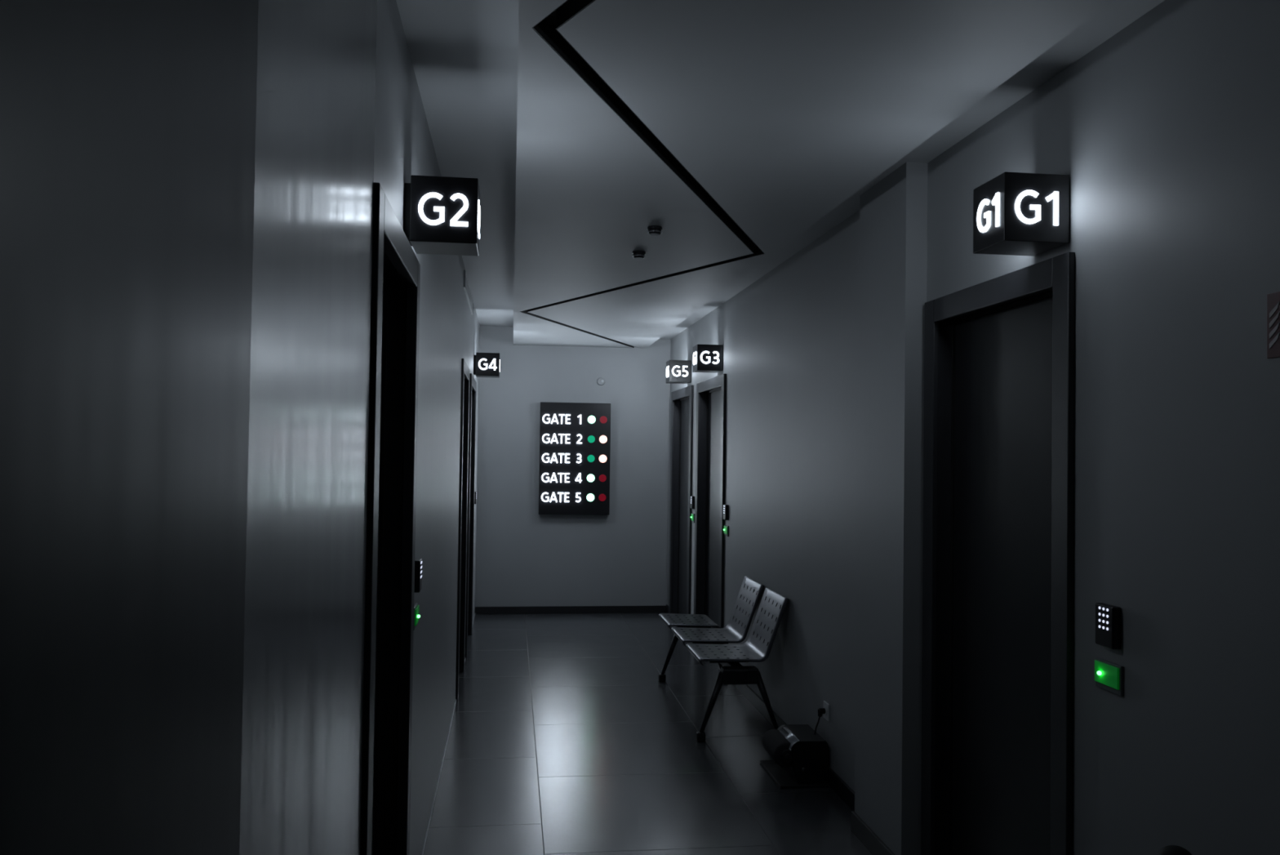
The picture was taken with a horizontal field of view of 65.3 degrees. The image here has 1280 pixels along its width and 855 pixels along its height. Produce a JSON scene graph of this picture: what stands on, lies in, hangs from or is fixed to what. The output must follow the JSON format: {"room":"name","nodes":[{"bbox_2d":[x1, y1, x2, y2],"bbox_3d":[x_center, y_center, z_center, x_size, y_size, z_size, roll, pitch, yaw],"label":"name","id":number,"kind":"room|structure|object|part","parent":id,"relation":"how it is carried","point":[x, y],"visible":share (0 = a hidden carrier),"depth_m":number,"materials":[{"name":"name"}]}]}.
{"room":"airport gate corridor","nodes":[
{"label":"airport gate corridor","id":0,"kind":"room"},
{"bbox_2d":[0,0,479,854],"bbox_3d":[-0.909,0.222,3.665,0.338,2.900,12.710,1,-1,-7],"label":"wall","id":1,"kind":"structure","parent":0,"point":[186,186],"depth_m":0.86,"materials":[{"name":"paint"}]},
{"bbox_2d":[360,182,420,854],"bbox_3d":[-0.729,0.564,2.602,0.183,2.171,0.970,1,-1,-7],"label":"door","id":2,"kind":"structure","parent":1,"relation":"in","point":[385,804],"depth_m":3.00,"materials":[{"name":"metal"}]},
{"bbox_2d":[413,602,420,629],"bbox_3d":[-0.767,0.650,3.436,0.024,0.076,0.113,1,-1,-7],"label":"button","id":3,"kind":"object","parent":1,"relation":"attached to","point":[416,607],"visible":0.88,"depth_m":3.40,"materials":[{"name":"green plastic"}]},
{"bbox_3d":[-0.775,0.650,3.435,0.008,0.076,0.113,1,-1,-7],"label":"plate","id":4,"kind":"part","parent":3,"relation":"part of","materials":[{"name":"grey plastic"}]},
{"bbox_3d":[-0.768,0.646,3.436,0.006,0.055,0.102,1,-1,-7],"label":"touch panel","id":5,"kind":"part","parent":3,"relation":"part of","materials":[{"name":"green plastic"}]},
{"bbox_2d":[413,558,422,592],"bbox_3d":[-0.762,0.506,3.421,0.026,0.108,0.080,1,-1,-7],"label":"keypad","id":6,"kind":"object","parent":1,"relation":"attached to","point":[418,562],"visible":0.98,"depth_m":3.38,"materials":[{"name":"black plastic"}]},
{"bbox_2d":[403,175,480,256],"bbox_3d":[-0.595,-0.636,3.018,0.217,0.194,0.200,1,-1,-7],"label":"gate sign","id":7,"kind":"object","parent":1,"relation":"attached to","point":[442,214],"visible":1,"depth_m":2.92,"materials":[{"name":"black plastic"}]},
{"bbox_2d":[421,613,475,854],"bbox_3d":[-1.169,1.724,6.353,0.008,0.012,6.630,1,-1,-7],"label":"baseboard","id":8,"kind":"structure","parent":1,"relation":"attached to","point":[437,781],"depth_m":4.75,"materials":[{"name":"black"}]},
{"bbox_2d":[455,358,470,700],"bbox_3d":[-1.278,0.653,6.785,0.164,2.171,0.910,1,-1,-7],"label":"door","id":9,"kind":"structure","parent":1,"relation":"in","point":[464,411],"depth_m":7.15,"materials":[{"name":"metal"}]},
{"bbox_2d":[463,270,473,315],"bbox_3d":[-1.220,-0.944,7.124,0.013,0.110,1.400,1,-1,-7],"label":"air vent","id":10,"kind":"object","parent":1,"relation":"in","point":[466,285],"visible":1,"depth_m":6.96,"materials":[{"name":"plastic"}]},
{"bbox_2d":[465,373,476,658],"bbox_3d":[-1.449,0.681,8.119,0.164,2.171,1.060,1,-1,-7],"label":"door","id":11,"kind":"structure","parent":1,"relation":"in","point":[473,384],"depth_m":8.56,"materials":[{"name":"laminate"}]},
{"bbox_2d":[474,491,476,503],"bbox_3d":[-1.455,0.620,8.805,0.026,0.108,0.080,1,-1,-7],"label":"keypad","id":12,"kind":"object","parent":1,"relation":"attached to","point":[475,492],"visible":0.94,"depth_m":8.77,"materials":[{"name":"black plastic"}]},
{"bbox_2d":[473,352,500,377],"bbox_3d":[-1.287,-0.523,8.394,0.217,0.194,0.200,1,-1,-7],"label":"gate sign","id":13,"kind":"object","parent":1,"relation":"attached to","point":[485,364],"visible":1,"depth_m":8.30,"materials":[{"name":"black plastic"}]},
{"bbox_2d":[475,325,671,606],"bbox_3d":[-0.646,0.368,9.893,2.450,2.900,0.200,1,-1,-7],"label":"wall","id":14,"kind":"structure","parent":0,"point":[525,557],"depth_m":9.78,"materials":[{"name":"paint"}]},
{"bbox_2d":[475,604,666,613],"bbox_3d":[-0.667,1.780,9.755,1.865,0.070,0.014,1,-1,-7],"label":"baseboard","id":15,"kind":"structure","parent":14,"relation":"attached to","point":[659,608],"depth_m":9.75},
{"bbox_2d":[537,401,610,514],"bbox_3d":[-0.637,0.303,9.751,0.688,1.089,0.085,1,-1,-7],"label":"board","id":16,"kind":"object","parent":14,"relation":"attached to","point":[575,437],"visible":1,"depth_m":9.71,"materials":[{"name":"black plastic"}]},
{"bbox_2d":[586,493,594,501],"bbox_3d":[-0.482,0.681,9.725,0.078,0.078,0.010,1,-1,-7],"label":"lamp","id":17,"kind":"object","parent":16,"relation":"attached to","point":[589,496],"depth_m":9.72,"materials":[{"name":"white plastic"}]},
{"bbox_2d":[586,474,595,481],"bbox_3d":[-0.480,0.492,9.729,0.078,0.078,0.010,1,-1,-7],"label":"lamp","id":18,"kind":"object","parent":16,"relation":"attached to","point":[590,477],"depth_m":9.72,"materials":[{"name":"white plastic"}]},
{"bbox_2d":[587,454,595,462],"bbox_3d":[-0.477,0.302,9.733,0.072,0.072,0.010,1,-1,-7],"label":"lamp","id":19,"kind":"object","parent":16,"relation":"attached to","point":[591,458],"depth_m":9.73,"materials":[{"name":"teal plastic"}]},
{"bbox_2d":[587,435,595,442],"bbox_3d":[-0.475,0.114,9.738,0.072,0.072,0.010,1,-1,-7],"label":"lamp","id":20,"kind":"object","parent":16,"relation":"attached to","point":[591,438],"depth_m":9.73,"materials":[{"name":"teal plastic"}]},
{"bbox_2d":[587,415,595,423],"bbox_3d":[-0.472,-0.077,9.742,0.078,0.078,0.010,1,-1,-7],"label":"lamp","id":21,"kind":"object","parent":16,"relation":"attached to","point":[591,419],"depth_m":9.74,"materials":[{"name":"white plastic"}]},
{"bbox_2d":[598,493,605,501],"bbox_3d":[-0.367,0.683,9.740,0.072,0.072,0.010,1,-1,-7],"label":"lamp","id":22,"kind":"object","parent":16,"relation":"attached to","point":[602,497],"depth_m":9.74,"materials":[{"name":"red plastic"}]},
{"bbox_2d":[599,474,606,481],"bbox_3d":[-0.365,0.494,9.744,0.072,0.072,0.010,1,-1,-7],"label":"lamp","id":23,"kind":"object","parent":16,"relation":"attached to","point":[602,477],"depth_m":9.74,"materials":[{"name":"red plastic"}]},
{"bbox_2d":[599,454,606,462],"bbox_3d":[-0.362,0.304,9.748,0.078,0.078,0.010,1,-1,-7],"label":"lamp","id":24,"kind":"object","parent":16,"relation":"attached to","point":[602,458],"depth_m":9.74,"materials":[{"name":"white plastic"}]},
{"bbox_2d":[599,435,607,443],"bbox_3d":[-0.360,0.115,9.753,0.078,0.078,0.010,1,-1,-7],"label":"lamp","id":25,"kind":"object","parent":16,"relation":"attached to","point":[602,438],"depth_m":9.75,"materials":[{"name":"white plastic"}]},
{"bbox_2d":[600,416,607,423],"bbox_3d":[-0.357,-0.075,9.757,0.072,0.072,0.010,1,-1,-7],"label":"lamp","id":26,"kind":"object","parent":16,"relation":"attached to","point":[603,420],"depth_m":9.75,"materials":[{"name":"red plastic"}]},
{"bbox_2d":[596,377,604,385],"bbox_3d":[-0.383,-0.452,9.830,0.078,0.078,0.026,1,-1,-7],"label":"sensor","id":27,"kind":"object","parent":14,"relation":"attached to","point":[601,381],"visible":1,"depth_m":9.82,"materials":[{"name":"paint"}]},
{"bbox_2d":[422,612,873,854],"bbox_3d":[0.199,1.738,3.720,2.600,0.100,12.600,1,-1,-7],"label":"floor","id":28,"kind":"structure","parent":0,"point":[566,737],"depth_m":5.17,"materials":[{"name":"grey tile"}]},
{"bbox_2d":[657,575,788,741],"bbox_3d":[0.473,1.357,6.285,0.501,0.787,1.580,1,-1,-7],"label":"bench","id":29,"kind":"object","parent":28,"relation":"on","point":[705,636],"visible":0.98,"depth_m":5.88,"materials":[{"name":"metal"}]},
{"bbox_3d":[0.221,1.556,6.954,0.150,0.341,0.042,1,-1,-7],"label":"leg","id":30,"kind":"part","parent":29,"relation":"part of","materials":[{"name":"paint"}]},
{"bbox_3d":[0.336,1.341,6.822,0.352,0.069,0.480,1,-1,-7],"label":"seat plate","id":31,"kind":"part","parent":29,"relation":"part of","materials":[{"name":"metal"}]},
{"bbox_3d":[0.403,1.526,5.536,0.150,0.341,0.042,1,-1,-7],"label":"leg","id":32,"kind":"part","parent":29,"relation":"part of","materials":[{"name":"paint"}]},
{"bbox_3d":[0.705,1.531,5.575,0.157,0.342,0.042,1,-1,-7],"label":"leg","id":33,"kind":"part","parent":29,"relation":"part of","materials":[{"name":"paint"}]},
{"bbox_2d":[760,707,828,788],"bbox_3d":[0.757,1.549,4.966,0.267,0.352,0.400,1,-1,-7],"label":"shoe polisher","id":34,"kind":"object","parent":28,"relation":"on","point":[799,754],"visible":1,"depth_m":4.80,"materials":[{"name":"black plastic"}]},
{"bbox_2d":[779,725,800,750],"bbox_3d":[0.728,1.524,4.899,0.049,0.048,0.246,1,-1,-7],"label":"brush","id":35,"kind":"object","parent":34,"relation":"attached to","point":[791,740],"depth_m":4.85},
{"bbox_3d":[0.761,1.718,4.963,0.240,0.014,0.400,1,-1,-7],"label":"plate","id":36,"kind":"part","parent":34,"relation":"part of","materials":[{"name":"black rubber"}]},
{"bbox_3d":[0.881,1.445,4.898,0.041,0.144,0.057,1,-1,-7],"label":"power cord","id":37,"kind":"part","parent":34,"relation":"part of","materials":[{"name":"black rubber"}]},
{"bbox_2d":[1157,844,1191,854],"bbox_3d":[1.181,1.297,2.201,0.143,0.740,0.140,2,-2,-34],"label":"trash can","id":38,"kind":"object","parent":28,"relation":"on","point":[1169,849],"visible":1,"depth_m":2.20,"materials":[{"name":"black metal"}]},
{"bbox_2d":[395,0,1164,348],"bbox_3d":[0.164,-1.093,3.776,2.450,0.338,12.600,1,-1,-7],"label":"ceiling","id":39,"kind":"structure","parent":0,"point":[785,113],"depth_m":3.15,"materials":[{"name":"paint"}]},
{"bbox_2d":[632,250,645,258],"bbox_3d":[-0.006,-0.879,5.090,0.068,0.034,0.068,1,-1,-7],"label":"smoke detector","id":40,"kind":"object","parent":39,"relation":"attached to","point":[637,254],"visible":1,"depth_m":5.07,"materials":[{"name":"black plastic"}]},
{"bbox_2d":[520,0,764,347],"bbox_3d":[0.193,-0.953,3.726,1.237,0.055,12.300,1,-1,-7],"label":"ceiling light strip","id":41,"kind":"object","parent":39,"relation":"attached to","point":[547,28],"visible":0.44,"depth_m":3.16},
{"bbox_2d":[647,225,662,235],"bbox_3d":[0.067,-0.891,4.525,0.068,0.034,0.068,1,-1,-7],"label":"smoke detector","id":42,"kind":"object","parent":39,"relation":"attached to","point":[655,230],"visible":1,"depth_m":4.50,"materials":[{"name":"black plastic"}]},
{"bbox_2d":[666,0,1279,854],"bbox_3d":[1.165,0.256,3.931,0.380,2.900,12.710,1,-1,-7],"label":"wall","id":43,"kind":"structure","parent":0,"point":[1165,134],"depth_m":2.63,"materials":[{"name":"paint"}]},
{"bbox_2d":[666,360,691,383],"bbox_3d":[0.341,-0.490,8.831,0.201,0.194,0.200,1,-1,-7],"label":"gate sign","id":44,"kind":"object","parent":43,"relation":"attached to","point":[677,371],"visible":1,"depth_m":8.74,"materials":[{"name":"black plastic"}]},
{"bbox_2d":[668,385,693,613],"bbox_3d":[0.443,0.731,9.175,0.170,2.171,1.097,1,-1,-7],"label":"door","id":45,"kind":"structure","parent":43,"relation":"in","point":[682,399],"depth_m":9.56,"materials":[{"name":"metal"}]},
{"bbox_2d":[690,495,694,508],"bbox_3d":[0.448,0.640,8.536,0.026,0.108,0.080,1,-1,-7],"label":"keypad","id":46,"kind":"object","parent":43,"relation":"attached to","point":[692,497],"visible":1,"depth_m":8.50,"materials":[{"name":"black plastic"}]},
{"bbox_2d":[690,512,694,522],"bbox_3d":[0.447,0.772,8.531,0.024,0.076,0.113,1,-1,-7],"label":"button","id":47,"kind":"object","parent":43,"relation":"attached to","point":[692,517],"visible":0.95,"depth_m":8.50,"materials":[{"name":"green plastic"}]},
{"bbox_2d":[692,344,723,372],"bbox_3d":[0.509,-0.518,7.520,0.201,0.194,0.200,1,-1,-7],"label":"gate sign","id":48,"kind":"object","parent":43,"relation":"attached to","point":[706,357],"visible":1,"depth_m":7.43,"materials":[{"name":"black plastic"}]},
{"bbox_2d":[693,373,726,671],"bbox_3d":[0.615,0.703,7.842,0.170,2.171,1.089,1,-1,-7],"label":"door","id":49,"kind":"structure","parent":43,"relation":"in","point":[711,393],"depth_m":8.14,"materials":[{"name":"metal"}]},
{"bbox_2d":[723,504,728,519],"bbox_3d":[0.619,0.612,7.212,0.026,0.108,0.080,1,-1,-7],"label":"keypad","id":50,"kind":"object","parent":43,"relation":"attached to","point":[725,506],"visible":1,"depth_m":7.17,"materials":[{"name":"black plastic"}]},
{"bbox_2d":[723,524,728,536],"bbox_3d":[0.618,0.744,7.207,0.024,0.076,0.113,1,-1,-7],"label":"button","id":51,"kind":"object","parent":43,"relation":"attached to","point":[726,529],"visible":1,"depth_m":7.18,"materials":[{"name":"green plastic"}]},
{"bbox_3d":[0.619,0.739,7.208,0.006,0.055,0.102,1,-1,-7],"label":"touch panel","id":52,"kind":"part","parent":51,"relation":"part of","materials":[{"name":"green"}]},
{"bbox_2d":[666,604,895,854],"bbox_3d":[1.008,1.661,3.776,0.098,0.080,12.300,1,-1,-7],"label":"baseboard","id":53,"kind":"structure","parent":43,"relation":"attached to","point":[861,829],"depth_m":4.55,"materials":[{"name":"black"}]},
{"bbox_2d":[822,700,829,720],"bbox_3d":[0.911,1.387,4.888,0.012,0.082,0.082,1,-1,-7],"label":"wall socket","id":54,"kind":"object","parent":43,"relation":"attached to","point":[826,705],"visible":1,"depth_m":4.87,"materials":[{"name":"white plastic"}]},
{"bbox_2d":[920,252,1075,854],"bbox_3d":[1.204,0.606,3.262,0.170,2.171,0.983,1,-1,-7],"label":"door","id":55,"kind":"structure","parent":43,"relation":"in","point":[997,673],"depth_m":3.31,"materials":[{"name":"metal"}]},
{"bbox_2d":[973,171,1069,256],"bbox_3d":[1.104,-0.616,2.901,0.201,0.194,0.200,1,-1,-7],"label":"gate sign","id":56,"kind":"object","parent":43,"relation":"attached to","point":[1015,213],"visible":1,"depth_m":2.81,"materials":[{"name":"black plastic"}]},
{"bbox_2d":[1095,602,1120,648],"bbox_3d":[1.213,0.514,2.591,0.026,0.108,0.080,1,-1,-7],"label":"keypad","id":57,"kind":"object","parent":43,"relation":"attached to","point":[1108,616],"visible":1,"depth_m":2.57,"materials":[{"name":"black plastic"}]},
{"bbox_2d":[1094,657,1123,696],"bbox_3d":[1.212,0.646,2.593,0.024,0.076,0.113,1,-1,-7],"label":"button","id":58,"kind":"object","parent":43,"relation":"attached to","point":[1108,675],"visible":1,"depth_m":2.58,"materials":[{"name":"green plastic"}]},
{"bbox_3d":[1.213,0.642,2.594,0.006,0.055,0.102,1,-1,-7],"label":"touch panel","id":59,"kind":"part","parent":58,"relation":"part of","materials":[{"name":"green plastic"}]},
{"bbox_2d":[1266,291,1279,358],"bbox_3d":[1.312,-0.211,1.997,0.006,0.134,0.152,1,-1,-7],"label":"fire sign","id":60,"kind":"object","parent":43,"relation":"attached to","point":[1273,299],"visible":1,"depth_m":2.05,"materials":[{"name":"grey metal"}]}
]}

